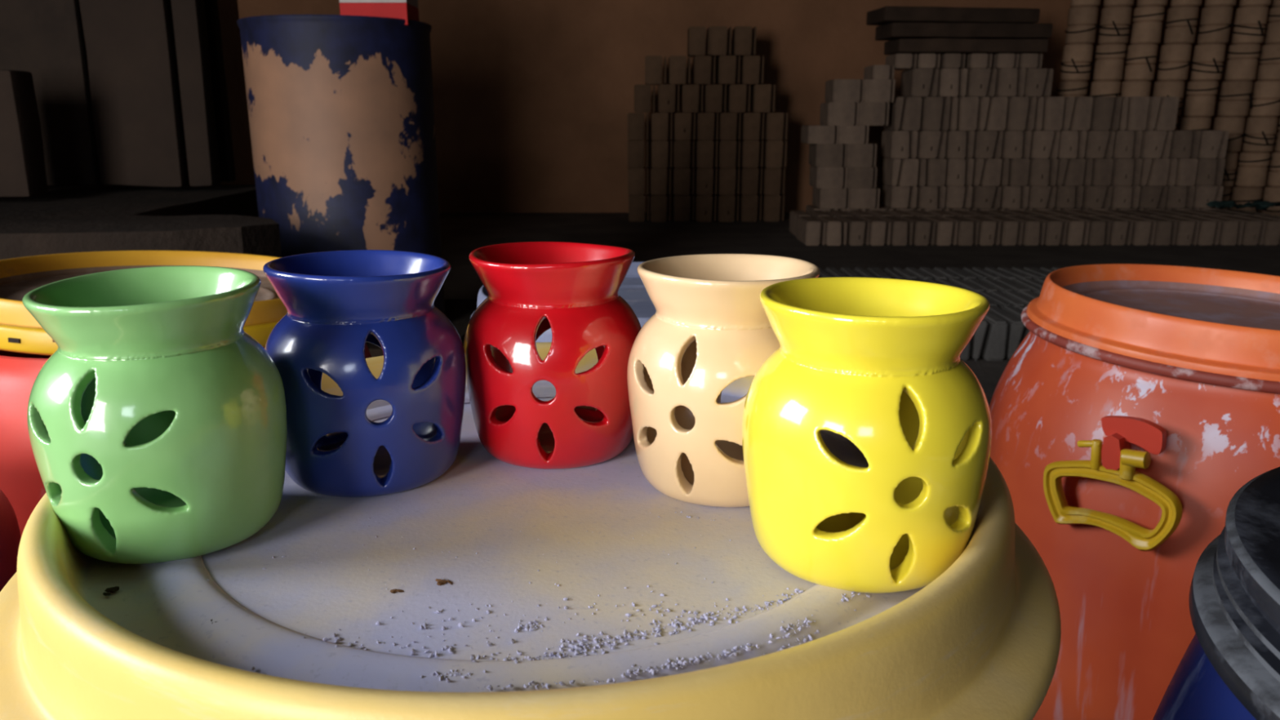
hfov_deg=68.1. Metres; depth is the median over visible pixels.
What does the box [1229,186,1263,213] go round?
trim
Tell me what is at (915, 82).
block
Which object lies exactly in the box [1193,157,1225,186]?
block
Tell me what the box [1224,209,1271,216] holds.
brick
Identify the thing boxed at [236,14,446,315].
drum
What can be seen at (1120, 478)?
drum
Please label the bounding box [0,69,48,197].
board
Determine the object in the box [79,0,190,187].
board
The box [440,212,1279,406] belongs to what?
floor
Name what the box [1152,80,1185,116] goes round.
brick
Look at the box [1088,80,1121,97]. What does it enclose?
brick
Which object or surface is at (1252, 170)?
block
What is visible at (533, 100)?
wall
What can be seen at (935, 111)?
block
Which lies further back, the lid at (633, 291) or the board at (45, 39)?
the board at (45, 39)
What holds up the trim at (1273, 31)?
on the brick at (1268, 69)
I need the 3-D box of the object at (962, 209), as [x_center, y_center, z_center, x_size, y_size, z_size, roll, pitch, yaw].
[2.220,-0.999,6.620,0.172,0.144,0.300,0,14,0]
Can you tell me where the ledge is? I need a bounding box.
[0,184,281,260]
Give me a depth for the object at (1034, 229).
5.70 m
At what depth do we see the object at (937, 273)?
3.92 m
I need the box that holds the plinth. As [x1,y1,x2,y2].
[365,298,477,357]
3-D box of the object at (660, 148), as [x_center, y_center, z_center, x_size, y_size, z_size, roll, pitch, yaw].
[0.159,-1.522,6.989,0.150,0.194,0.220,0,14,0]
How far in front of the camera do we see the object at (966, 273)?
3.92 m
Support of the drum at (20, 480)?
on the floor
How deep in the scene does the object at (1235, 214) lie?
6.18 m
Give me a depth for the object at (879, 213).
6.15 m
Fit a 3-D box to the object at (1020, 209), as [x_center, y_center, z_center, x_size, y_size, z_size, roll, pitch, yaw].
[2.600,-1.000,6.620,0.172,0.144,0.300,0,14,0]
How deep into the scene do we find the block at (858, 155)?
6.34 m
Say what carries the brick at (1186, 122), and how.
on the trim
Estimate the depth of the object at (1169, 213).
6.18 m
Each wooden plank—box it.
[866,5,1039,25]
[875,22,1053,40]
[884,38,1048,54]
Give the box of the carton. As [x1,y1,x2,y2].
[339,0,419,25]
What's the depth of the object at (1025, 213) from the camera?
6.19 m
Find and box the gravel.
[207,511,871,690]
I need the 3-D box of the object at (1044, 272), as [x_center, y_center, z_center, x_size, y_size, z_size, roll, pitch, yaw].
[1.699,-0.305,3.958,0.100,0.128,0.275,-1,14,-2]
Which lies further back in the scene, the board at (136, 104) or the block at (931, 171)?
the block at (931, 171)
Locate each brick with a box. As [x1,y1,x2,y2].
[716,55,740,84]
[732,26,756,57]
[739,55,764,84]
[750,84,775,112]
[795,216,826,245]
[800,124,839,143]
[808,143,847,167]
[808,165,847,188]
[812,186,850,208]
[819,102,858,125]
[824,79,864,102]
[915,185,946,208]
[917,207,949,211]
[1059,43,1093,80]
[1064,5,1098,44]
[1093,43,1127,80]
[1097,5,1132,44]
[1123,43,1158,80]
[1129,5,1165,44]
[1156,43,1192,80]
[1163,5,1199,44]
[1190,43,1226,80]
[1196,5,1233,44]
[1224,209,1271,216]
[1256,43,1279,80]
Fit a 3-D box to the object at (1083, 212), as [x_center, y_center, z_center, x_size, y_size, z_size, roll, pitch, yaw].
[2.917,-0.895,6.213,0.120,0.145,0.340,0,14,0]
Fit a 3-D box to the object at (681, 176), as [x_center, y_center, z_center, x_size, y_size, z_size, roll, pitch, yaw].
[0.322,-1.331,7.033,0.150,0.194,0.220,0,14,0]
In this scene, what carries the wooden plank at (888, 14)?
on the wooden plank at (892, 31)
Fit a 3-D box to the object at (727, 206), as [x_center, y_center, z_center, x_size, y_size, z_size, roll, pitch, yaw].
[0.654,-1.141,7.079,0.150,0.194,0.220,0,14,0]
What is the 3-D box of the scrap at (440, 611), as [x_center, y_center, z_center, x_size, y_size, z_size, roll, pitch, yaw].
[-0.075,0.093,0.350,0.003,0.001,0.003,0,14,0]
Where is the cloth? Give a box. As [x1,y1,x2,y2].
[1205,200,1279,209]
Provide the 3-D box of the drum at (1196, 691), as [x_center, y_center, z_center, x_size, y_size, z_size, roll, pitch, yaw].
[0.341,0.389,0.347,0.362,0.580,0.362,0,14,0]
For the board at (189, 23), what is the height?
1.021 m
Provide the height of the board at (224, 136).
0.975 m
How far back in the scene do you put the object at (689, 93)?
6.81 m
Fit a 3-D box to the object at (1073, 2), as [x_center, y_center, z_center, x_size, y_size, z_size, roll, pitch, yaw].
[3.146,-2.615,6.655,0.214,0.249,0.221,-4,15,-16]
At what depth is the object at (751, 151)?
6.91 m
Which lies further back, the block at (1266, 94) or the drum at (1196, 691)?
the block at (1266, 94)
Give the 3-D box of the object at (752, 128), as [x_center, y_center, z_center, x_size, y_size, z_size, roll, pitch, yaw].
[0.825,-1.717,6.958,0.150,0.194,0.220,0,14,0]
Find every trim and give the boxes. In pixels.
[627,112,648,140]
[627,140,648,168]
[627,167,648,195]
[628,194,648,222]
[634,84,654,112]
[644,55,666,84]
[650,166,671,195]
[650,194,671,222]
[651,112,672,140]
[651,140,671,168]
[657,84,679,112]
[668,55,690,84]
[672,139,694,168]
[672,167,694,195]
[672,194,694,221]
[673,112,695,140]
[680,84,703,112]
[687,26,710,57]
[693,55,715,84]
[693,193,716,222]
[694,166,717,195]
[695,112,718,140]
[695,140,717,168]
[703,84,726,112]
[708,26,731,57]
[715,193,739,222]
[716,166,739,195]
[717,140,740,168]
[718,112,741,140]
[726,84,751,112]
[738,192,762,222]
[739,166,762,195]
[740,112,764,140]
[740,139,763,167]
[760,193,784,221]
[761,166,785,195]
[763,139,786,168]
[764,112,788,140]
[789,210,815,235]
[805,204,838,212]
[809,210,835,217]
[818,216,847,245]
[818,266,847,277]
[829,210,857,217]
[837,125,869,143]
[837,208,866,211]
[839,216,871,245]
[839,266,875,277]
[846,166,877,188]
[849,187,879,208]
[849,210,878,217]
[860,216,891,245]
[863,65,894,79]
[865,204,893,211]
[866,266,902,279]
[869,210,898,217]
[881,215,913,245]
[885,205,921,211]
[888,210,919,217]
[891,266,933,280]
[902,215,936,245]
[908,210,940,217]
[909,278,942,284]
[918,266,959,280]
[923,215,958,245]
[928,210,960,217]
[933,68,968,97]
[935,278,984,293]
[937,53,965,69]
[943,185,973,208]
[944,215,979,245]
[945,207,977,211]
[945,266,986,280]
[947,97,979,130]
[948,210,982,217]
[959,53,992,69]
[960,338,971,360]
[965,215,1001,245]
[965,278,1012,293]
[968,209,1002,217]
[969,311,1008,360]
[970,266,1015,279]
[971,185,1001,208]
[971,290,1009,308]
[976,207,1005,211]
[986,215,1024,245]
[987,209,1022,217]
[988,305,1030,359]
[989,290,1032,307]
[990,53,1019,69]
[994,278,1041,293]
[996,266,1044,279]
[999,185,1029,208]
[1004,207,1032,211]
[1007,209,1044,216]
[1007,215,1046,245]
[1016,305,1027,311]
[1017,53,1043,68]
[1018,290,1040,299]
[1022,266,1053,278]
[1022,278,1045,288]
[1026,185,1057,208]
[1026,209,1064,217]
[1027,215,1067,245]
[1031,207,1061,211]
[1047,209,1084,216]
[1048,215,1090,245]
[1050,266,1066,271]
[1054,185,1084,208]
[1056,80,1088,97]
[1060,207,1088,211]
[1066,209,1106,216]
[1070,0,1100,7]
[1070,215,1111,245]
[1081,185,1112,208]
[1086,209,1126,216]
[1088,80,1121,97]
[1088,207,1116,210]
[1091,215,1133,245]
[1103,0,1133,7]
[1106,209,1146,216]
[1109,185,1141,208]
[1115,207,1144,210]
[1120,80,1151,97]
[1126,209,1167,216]
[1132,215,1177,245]
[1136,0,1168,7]
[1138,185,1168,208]
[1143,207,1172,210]
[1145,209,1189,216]
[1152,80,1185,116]
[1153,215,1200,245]
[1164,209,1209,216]
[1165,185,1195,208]
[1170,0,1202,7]
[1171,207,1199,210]
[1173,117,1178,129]
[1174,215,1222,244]
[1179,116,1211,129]
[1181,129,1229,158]
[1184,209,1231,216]
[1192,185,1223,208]
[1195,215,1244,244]
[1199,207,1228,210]
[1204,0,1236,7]
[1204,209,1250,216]
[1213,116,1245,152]
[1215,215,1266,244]
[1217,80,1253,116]
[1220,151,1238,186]
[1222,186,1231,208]
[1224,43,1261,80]
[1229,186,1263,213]
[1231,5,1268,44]
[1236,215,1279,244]
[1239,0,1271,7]
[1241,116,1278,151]
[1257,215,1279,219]
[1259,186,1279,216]
[1263,6,1279,44]
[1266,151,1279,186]
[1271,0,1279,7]
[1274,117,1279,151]
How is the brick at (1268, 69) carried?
on the block at (1266, 94)
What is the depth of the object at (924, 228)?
5.70 m
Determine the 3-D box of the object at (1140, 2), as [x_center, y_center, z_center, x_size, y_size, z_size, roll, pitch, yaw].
[3.615,-2.616,6.658,0.212,0.249,0.212,8,17,29]
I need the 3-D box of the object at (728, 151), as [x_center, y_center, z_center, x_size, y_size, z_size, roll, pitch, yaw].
[0.653,-1.520,6.976,0.150,0.194,0.220,0,14,0]
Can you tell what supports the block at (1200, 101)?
on the brick at (1186, 122)
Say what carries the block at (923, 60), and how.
on the block at (915, 82)
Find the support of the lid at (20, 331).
on the drum at (20, 480)
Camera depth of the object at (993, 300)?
3.36 m
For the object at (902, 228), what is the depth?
5.70 m
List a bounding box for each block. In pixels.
[845,142,876,167]
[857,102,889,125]
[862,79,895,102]
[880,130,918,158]
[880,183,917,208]
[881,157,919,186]
[884,53,917,70]
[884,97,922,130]
[900,68,939,97]
[915,53,940,69]
[915,157,946,186]
[916,130,946,158]
[919,97,951,130]
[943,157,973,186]
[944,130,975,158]
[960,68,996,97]
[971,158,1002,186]
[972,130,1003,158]
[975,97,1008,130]
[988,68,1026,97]
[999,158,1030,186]
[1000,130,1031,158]
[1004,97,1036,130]
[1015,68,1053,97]
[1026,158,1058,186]
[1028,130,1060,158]
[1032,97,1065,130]
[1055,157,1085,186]
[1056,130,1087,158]
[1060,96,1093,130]
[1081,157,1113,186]
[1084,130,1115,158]
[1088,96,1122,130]
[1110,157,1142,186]
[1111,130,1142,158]
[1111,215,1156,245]
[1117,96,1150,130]
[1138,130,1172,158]
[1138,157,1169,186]
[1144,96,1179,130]
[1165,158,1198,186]
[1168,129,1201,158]
[1182,80,1219,116]
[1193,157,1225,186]
[1235,151,1271,186]
[1248,80,1279,116]
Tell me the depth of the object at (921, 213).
6.16 m
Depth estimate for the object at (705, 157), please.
6.88 m
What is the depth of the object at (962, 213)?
6.15 m
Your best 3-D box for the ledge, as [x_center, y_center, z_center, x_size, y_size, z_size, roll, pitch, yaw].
[-1.919,-0.200,2.764,2.175,0.528,1.461,0,14,0]
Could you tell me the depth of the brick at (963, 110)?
6.31 m
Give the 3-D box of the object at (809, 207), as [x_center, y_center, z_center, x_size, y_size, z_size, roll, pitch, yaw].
[1.269,-0.998,6.620,0.172,0.144,0.300,0,14,0]
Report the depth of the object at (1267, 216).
5.92 m
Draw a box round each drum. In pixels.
[0,343,371,536]
[0,488,21,591]
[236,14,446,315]
[989,331,1279,719]
[1152,633,1256,719]
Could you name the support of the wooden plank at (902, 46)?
on the block at (900, 61)
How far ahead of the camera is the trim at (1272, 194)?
6.97 m
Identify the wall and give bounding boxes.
[103,0,255,185]
[237,0,1279,213]
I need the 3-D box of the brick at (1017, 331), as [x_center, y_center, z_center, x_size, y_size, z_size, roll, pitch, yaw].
[1.229,-0.093,3.136,0.100,0.128,0.275,0,14,1]
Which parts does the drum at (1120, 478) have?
hinge arm, hinge arm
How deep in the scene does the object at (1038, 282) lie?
3.73 m
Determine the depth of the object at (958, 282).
3.67 m
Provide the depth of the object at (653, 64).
6.74 m
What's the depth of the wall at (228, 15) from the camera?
7.27 m
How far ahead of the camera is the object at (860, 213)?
6.15 m
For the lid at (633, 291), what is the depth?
1.26 m
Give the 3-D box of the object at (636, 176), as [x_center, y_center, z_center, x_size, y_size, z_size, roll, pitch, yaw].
[-0.013,-1.334,7.045,0.150,0.194,0.220,0,14,0]
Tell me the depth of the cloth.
6.25 m
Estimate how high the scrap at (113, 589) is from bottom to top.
0.001 m
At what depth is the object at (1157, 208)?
6.47 m
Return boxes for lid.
[0,250,287,355]
[471,262,656,342]
[1021,263,1279,393]
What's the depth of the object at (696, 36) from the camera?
6.70 m
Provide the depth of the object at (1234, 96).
6.78 m
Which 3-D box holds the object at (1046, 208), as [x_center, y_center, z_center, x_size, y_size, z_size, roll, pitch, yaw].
[2.791,-1.000,6.620,0.172,0.144,0.300,0,14,0]
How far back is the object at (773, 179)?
6.94 m
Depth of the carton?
2.48 m
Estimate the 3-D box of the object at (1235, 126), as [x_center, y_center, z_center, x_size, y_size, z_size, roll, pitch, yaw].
[4.290,-1.647,6.908,0.214,0.249,0.214,5,15,19]
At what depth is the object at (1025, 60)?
6.23 m
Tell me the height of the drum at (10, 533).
0.465 m
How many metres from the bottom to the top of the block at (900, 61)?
0.092 m
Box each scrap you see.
[102,586,119,595]
[390,589,404,593]
[433,608,443,613]
[435,578,452,585]
[524,623,537,631]
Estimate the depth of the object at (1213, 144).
6.35 m
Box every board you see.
[0,0,103,186]
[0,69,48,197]
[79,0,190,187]
[170,0,220,186]
[204,0,235,182]

